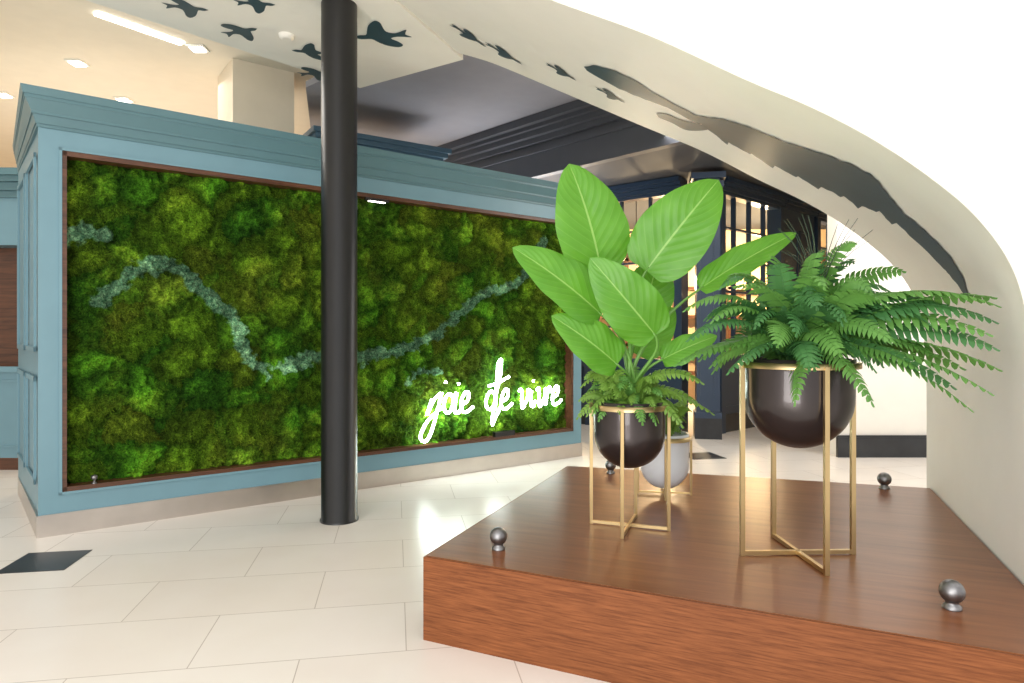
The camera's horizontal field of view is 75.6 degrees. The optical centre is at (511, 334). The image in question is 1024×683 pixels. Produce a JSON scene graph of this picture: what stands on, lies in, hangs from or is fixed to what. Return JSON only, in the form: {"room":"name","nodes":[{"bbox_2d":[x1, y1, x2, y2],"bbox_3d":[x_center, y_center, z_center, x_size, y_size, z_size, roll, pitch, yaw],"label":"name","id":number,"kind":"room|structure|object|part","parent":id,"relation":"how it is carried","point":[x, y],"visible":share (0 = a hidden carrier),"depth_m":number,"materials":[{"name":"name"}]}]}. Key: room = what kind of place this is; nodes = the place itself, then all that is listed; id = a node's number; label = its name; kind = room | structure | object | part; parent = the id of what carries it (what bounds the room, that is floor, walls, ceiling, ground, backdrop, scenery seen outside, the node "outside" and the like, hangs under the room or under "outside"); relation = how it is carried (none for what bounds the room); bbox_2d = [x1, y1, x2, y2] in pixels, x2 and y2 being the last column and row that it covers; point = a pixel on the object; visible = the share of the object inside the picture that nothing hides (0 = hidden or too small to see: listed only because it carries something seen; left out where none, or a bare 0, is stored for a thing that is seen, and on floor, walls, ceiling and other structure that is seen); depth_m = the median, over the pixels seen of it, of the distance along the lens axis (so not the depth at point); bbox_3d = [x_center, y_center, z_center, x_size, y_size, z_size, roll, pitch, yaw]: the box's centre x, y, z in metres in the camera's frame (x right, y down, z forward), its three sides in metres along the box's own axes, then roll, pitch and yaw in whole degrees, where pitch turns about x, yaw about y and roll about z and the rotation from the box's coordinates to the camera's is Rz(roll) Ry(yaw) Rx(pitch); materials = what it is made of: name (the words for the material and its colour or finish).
{"room":"lobby","nodes":[
{"label":"lobby","id":0,"kind":"room"},
{"bbox_2d":[0,0,313,166],"bbox_3d":[0.000,-2.750,7.400,18.000,0.100,9.600,0,0,0],"label":"ceiling","id":1,"kind":"structure","parent":0,"point":[36,36],"depth_m":6.49,"materials":[{"name":"paint"}]},
{"bbox_2d":[0,92,15,97],"bbox_3d":[-5.700,-2.687,7.400,0.160,0.024,0.160,0,0,0],"label":"recessed light","id":2,"kind":"object","parent":1,"relation":"in","point":[2,94],"visible":1,"depth_m":7.40,"materials":[{"name":"beige paint"}]},
{"bbox_2d":[64,59,90,66],"bbox_3d":[-4.300,-2.687,6.530,0.160,0.024,0.160,0,0,0],"label":"recessed light","id":3,"kind":"object","parent":1,"relation":"in","point":[74,62],"visible":1,"depth_m":6.50,"materials":[{"name":"beige paint"}]},
{"bbox_2d":[113,97,134,102],"bbox_3d":[-4.440,-2.687,7.550,0.160,0.024,0.160,0,0,0],"label":"recessed light","id":4,"kind":"object","parent":1,"relation":"in","point":[123,99],"visible":0.82,"depth_m":7.52,"materials":[{"name":"white plastic"}]},
{"bbox_2d":[94,11,184,44],"bbox_3d":[-3.263,-2.692,5.810,0.080,0.014,0.720,0,0,37],"label":"recessed light","id":5,"kind":"object","parent":1,"relation":"in","point":[98,14],"visible":1,"depth_m":5.78,"materials":[{"name":"white plastic"}]},
{"bbox_2d":[185,44,209,52],"bbox_3d":[-2.950,-2.687,6.200,0.160,0.024,0.160,0,0,0],"label":"recessed light","id":6,"kind":"object","parent":1,"relation":"in","point":[195,48],"visible":1,"depth_m":6.17,"materials":[{"name":"beige paint"}]},
{"bbox_2d":[86,0,462,87],"bbox_3d":[-2.590,-2.245,3.160,4.420,0.210,5.120,0,0,0],"label":"ceiling soffit","id":7,"kind":"structure","parent":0,"point":[377,62],"depth_m":4.62,"materials":[{"name":"white paint"}]},
{"bbox_2d":[163,0,206,17],"bbox_3d":[-2.129,-2.137,4.310,0.267,0.001,0.277,0,0,0],"label":"decal","id":8,"kind":"object","parent":7,"relation":"attached to","point":[190,11],"visible":1,"depth_m":4.31,"materials":[{"name":"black paint"}]},
{"bbox_2d":[221,24,255,40],"bbox_3d":[-1.918,-2.137,4.667,0.279,0.001,0.265,0,0,0],"label":"decal","id":9,"kind":"object","parent":7,"relation":"attached to","point":[246,33],"visible":1,"depth_m":4.65,"materials":[{"name":"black paint"}]},
{"bbox_2d":[234,0,273,13],"bbox_3d":[-1.656,-2.137,4.261,0.247,0.001,0.255,0,0,0],"label":"decal","id":10,"kind":"object","parent":7,"relation":"attached to","point":[259,7],"visible":1,"depth_m":4.27,"materials":[{"name":"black paint"}]},
{"bbox_2d":[278,32,293,40],"bbox_3d":[-1.610,-2.125,4.710,0.110,0.030,0.110,0,0,0],"label":"smoke detector","id":11,"kind":"object","parent":7,"relation":"attached to","point":[285,36],"visible":1,"depth_m":4.68,"materials":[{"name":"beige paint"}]},
{"bbox_2d":[292,43,320,59],"bbox_3d":[-1.511,-2.137,4.983,0.288,0.001,0.298,0,0,0],"label":"decal","id":12,"kind":"object","parent":7,"relation":"attached to","point":[309,49],"visible":0.72,"depth_m":4.97,"materials":[{"name":"black paint"}]},
{"bbox_2d":[297,67,320,80],"bbox_3d":[-1.610,-2.137,5.406,0.283,0.001,0.281,0,0,0],"label":"decal","id":13,"kind":"object","parent":7,"relation":"attached to","point":[317,74],"visible":0.7,"depth_m":5.39,"materials":[{"name":"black paint"}]},
{"bbox_2d":[357,21,410,46],"bbox_3d":[-0.927,-2.137,4.695,0.419,0.001,0.412,0,0,0],"label":"decal","id":14,"kind":"object","parent":7,"relation":"attached to","point":[375,31],"visible":0.94,"depth_m":4.71,"materials":[{"name":"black paint"}]},
{"bbox_2d":[306,54,577,146],"bbox_3d":[2.700,-2.430,8.700,12.400,0.060,6.600,0,0,0],"label":"ceiling","id":15,"kind":"structure","parent":0,"point":[440,105],"depth_m":6.81,"materials":[{"name":"grey paint"}]},
{"bbox_2d":[0,402,926,682],"bbox_3d":[0.000,1.250,4.500,18.000,0.100,17.000,0,0,0],"label":"floor","id":16,"kind":"structure","parent":0,"point":[270,592],"depth_m":3.14,"materials":[{"name":"beige tile"}]},
{"bbox_2d":[0,167,17,469],"bbox_3d":[-5.070,-0.130,6.110,1.900,2.660,0.720,0,0,0],"label":"tall cabinet","id":17,"kind":"object","parent":16,"relation":"on","point":[8,175],"visible":0.09,"depth_m":5.87,"materials":[{"name":"teal paint"}]},
{"bbox_2d":[0,550,91,573],"bbox_3d":[-2.470,1.198,3.495,0.320,0.002,0.320,0,0,-10],"label":"floor tile inset","id":18,"kind":"structure","parent":16,"relation":"on","point":[58,560],"depth_m":3.49,"materials":[{"name":"black stone"}]},
{"bbox_2d":[218,58,293,132],"bbox_3d":[-2.660,-0.750,6.850,0.660,3.899,0.660,0,0,-37],"label":"square column","id":19,"kind":"structure","parent":16,"relation":"on","point":[249,93],"depth_m":6.61,"materials":[{"name":"paint"}]},
{"bbox_2d":[13,83,581,538],"bbox_3d":[-1.503,-0.122,5.789,4.585,2.645,1.607,0,0,-37],"label":"wall display","id":20,"kind":"object","parent":16,"relation":"on","point":[169,262],"visible":0.92,"depth_m":4.66,"materials":[{"name":"green plant"}]},
{"bbox_2d":[91,474,97,483],"bbox_3d":[-2.582,0.890,4.081,0.040,0.054,0.040,0,0,-37],"label":"light","id":21,"kind":"object","parent":20,"relation":"attached to","point":[93,477],"depth_m":4.07,"materials":[{"name":"grey metal"}]},
{"bbox_3d":[-1.099,-0.077,5.288,4.108,2.004,0.117,0,0,-37],"label":"moss panel","id":22,"kind":"part","parent":20,"relation":"part of","materials":[{"name":"green plant"}]},
{"bbox_2d":[364,197,388,203],"bbox_3d":[-1.072,-1.066,5.234,0.200,0.028,0.030,0,0,-37],"label":"strip light","id":23,"kind":"object","parent":20,"relation":"on","point":[383,200],"depth_m":5.23,"materials":[{"name":"white plastic"}]},
{"bbox_2d":[320,0,358,524],"bbox_3d":[-1.120,-0.469,4.280,0.244,3.339,0.244,0,0,0],"label":"round column","id":24,"kind":"structure","parent":16,"relation":"on","point":[338,17],"depth_m":4.18,"materials":[{"name":"black metal"}]},
{"bbox_2d":[303,125,451,160],"bbox_3d":[-1.531,-0.450,7.333,1.560,3.300,0.720,0,0,-33],"label":"tall cabinet","id":25,"kind":"object","parent":16,"relation":"on","point":[382,143],"visible":0.16,"depth_m":7.13,"materials":[{"name":"blue paint"}]},
{"bbox_2d":[581,176,687,431],"bbox_3d":[1.050,-0.355,8.835,2.622,3.110,0.290,0,0,38],"label":"window","id":26,"kind":"structure","parent":16,"relation":"on","point":[649,190],"depth_m":8.15,"materials":[{"name":"blue paint"}]},
{"bbox_2d":[689,171,725,439],"bbox_3d":[2.290,-0.335,7.740,0.380,3.070,0.380,0,0,12],"label":"pilaster","id":27,"kind":"object","parent":16,"relation":"on","point":[706,425],"visible":0.59,"depth_m":7.61,"materials":[{"name":"blue paint"}]},
{"bbox_2d":[689,452,726,459],"bbox_3d":[1.888,1.198,6.547,0.340,0.002,0.340,0,0,-10],"label":"floor tile inset","id":28,"kind":"structure","parent":16,"relation":"on","point":[701,455],"depth_m":6.50,"materials":[{"name":"black stone"}]},
{"bbox_2d":[600,258,825,374],"bbox_3d":[3.375,-0.075,11.775,6.350,2.550,0.350,0,0,0],"label":"shelving","id":29,"kind":"object","parent":16,"relation":"on","point":[627,260],"visible":0.05,"depth_m":11.60,"materials":[{"name":"brown wood"}]},
{"bbox_2d":[423,466,1023,682],"bbox_3d":[0.987,1.035,3.138,2.102,0.330,2.205,0,0,22],"label":"display platform","id":30,"kind":"object","parent":16,"relation":"on","point":[565,593],"visible":1,"depth_m":2.40,"materials":[{"name":"brown wood"}]},
{"bbox_2d":[490,527,506,550],"bbox_3d":[-0.055,0.825,2.680,0.072,0.089,0.072,0,0,0],"label":"ball finial","id":31,"kind":"object","parent":30,"relation":"on","point":[498,535],"visible":1,"depth_m":2.66,"materials":[{"name":"grey metal"}]},
{"bbox_2d":[605,461,615,473],"bbox_3d":[0.620,0.827,4.150,0.068,0.085,0.068,0,0,0],"label":"ball finial","id":32,"kind":"object","parent":30,"relation":"on","point":[610,467],"visible":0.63,"depth_m":4.13,"materials":[{"name":"grey metal"}]},
{"bbox_2d":[512,164,795,538],"bbox_3d":[0.638,0.052,2.990,1.272,1.634,0.479,0,0,0],"label":"potted plant","id":33,"kind":"object","parent":30,"relation":"on","point":[589,281],"visible":0.99,"depth_m":2.91,"materials":[{"name":"green plant"}]},
{"bbox_2d":[637,400,691,500],"bbox_3d":[0.821,0.614,3.605,0.327,0.510,0.314,0,0,0],"label":"potted plant","id":34,"kind":"object","parent":30,"relation":"on","point":[654,472],"visible":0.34,"depth_m":3.50,"materials":[{"name":"green plant"}]},
{"bbox_2d":[673,215,1002,575],"bbox_3d":[1.172,0.195,2.596,1.090,1.348,0.767,0,0,0],"label":"potted fern","id":35,"kind":"object","parent":30,"relation":"on","point":[801,393],"visible":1,"depth_m":2.44,"materials":[{"name":"green plant"}]},
{"bbox_2d":[877,472,891,488],"bbox_3d":[2.110,0.824,3.740,0.074,0.090,0.074,0,0,0],"label":"ball finial","id":36,"kind":"object","parent":30,"relation":"on","point":[883,478],"visible":1,"depth_m":3.72,"materials":[{"name":"grey metal"}]},
{"bbox_2d":[938,579,965,611],"bbox_3d":[1.400,0.824,2.100,0.074,0.090,0.074,0,0,0],"label":"ball finial","id":37,"kind":"object","parent":30,"relation":"on","point":[953,592],"visible":1,"depth_m":2.08,"materials":[{"name":"grey metal"}]},
{"bbox_2d":[437,99,684,178],"bbox_3d":[0.385,-2.100,7.267,0.340,0.600,7.000,0,0,-44],"label":"ceiling","id":38,"kind":"structure","parent":0,"point":[578,132],"depth_m":7.17,"materials":[{"name":"grey paint"}]},
{"bbox_2d":[539,144,825,228],"bbox_3d":[3.450,-1.950,8.475,10.900,0.060,7.050,0,0,0],"label":"ceiling","id":39,"kind":"structure","parent":0,"point":[681,160],"depth_m":7.80,"materials":[{"name":"grey paint"}]},
{"bbox_2d":[398,0,1023,585],"bbox_3d":[1.970,-0.750,3.089,5.902,3.900,1.828,0,0,22],"label":"wall","id":40,"kind":"structure","parent":0,"point":[925,98],"depth_m":2.56,"materials":[{"name":"white paint"}]},
{"bbox_2d":[450,24,483,45],"bbox_3d":[-0.304,-1.996,4.386,0.172,0.088,0.266,0,0,22],"label":"decal","id":41,"kind":"object","parent":40,"relation":"attached to","point":[466,34],"visible":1,"depth_m":4.38,"materials":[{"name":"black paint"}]},
{"bbox_2d":[486,43,520,63],"bbox_3d":[-0.074,-1.881,4.404,0.174,0.114,0.246,0,0,37],"label":"decal","id":42,"kind":"object","parent":40,"relation":"attached to","point":[502,53],"visible":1,"depth_m":4.40,"materials":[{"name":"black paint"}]},
{"bbox_2d":[547,63,574,79],"bbox_3d":[0.289,-1.634,4.090,0.138,0.093,0.186,0,0,39],"label":"decal","id":43,"kind":"object","parent":40,"relation":"attached to","point":[560,71],"visible":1,"depth_m":4.09,"materials":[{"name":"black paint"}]},
{"bbox_2d":[596,88,624,102],"bbox_3d":[0.586,-1.475,4.060,0.170,0.093,0.136,0,0,-38],"label":"decal","id":44,"kind":"object","parent":40,"relation":"attached to","point":[609,95],"visible":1,"depth_m":4.06,"materials":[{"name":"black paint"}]},
{"bbox_2d":[584,65,967,301],"bbox_3d":[1.278,-0.823,3.404,1.787,1.358,0.778,0,0,36],"label":"mural","id":45,"kind":"object","parent":40,"relation":"attached to","point":[819,170],"visible":0.98,"depth_m":3.26,"materials":[{"name":"black paint"}]},
{"bbox_2d":[599,229,825,399],"bbox_3d":[0.000,-0.775,12.100,18.000,3.950,0.200,0,0,0],"label":"wall","id":46,"kind":"structure","parent":0,"point":[740,237],"depth_m":12.00,"materials":[{"name":"beige paint"}]},
{"bbox_2d":[782,196,820,284],"bbox_3d":[4.112,-0.355,9.529,1.060,3.110,0.320,0,0,-43],"label":"wall","id":47,"kind":"structure","parent":0,"point":[795,208],"depth_m":9.46,"materials":[{"name":"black paint"}]},
{"bbox_2d":[720,176,790,433],"bbox_3d":[3.113,-0.355,8.594,1.649,3.110,0.290,0,0,-42],"label":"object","id":48,"kind":"structure","parent":47,"relation":"in","point":[735,190],"depth_m":8.35,"materials":[{"name":"blue paint"}]},
{"bbox_2d":[814,211,826,275],"bbox_3d":[5.158,-0.355,10.459,1.678,3.110,0.290,0,0,-42],"label":"window","id":49,"kind":"structure","parent":47,"relation":"in","point":[821,218],"depth_m":9.89,"materials":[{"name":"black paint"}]},
{"bbox_2d":[827,215,926,455],"bbox_3d":[6.050,-0.355,6.600,5.700,3.110,0.200,0,0,0],"label":"wall","id":50,"kind":"structure","parent":0,"point":[899,398],"depth_m":6.50,"materials":[{"name":"beige paint"}]},
{"bbox_2d":[836,435,926,457],"bbox_3d":[6.045,1.093,6.479,5.710,0.215,0.039,0,0,0],"label":"baseboard","id":51,"kind":"structure","parent":50,"relation":"attached to","point":[867,446],"depth_m":6.46,"materials":[{"name":"black tile"}]}
]}

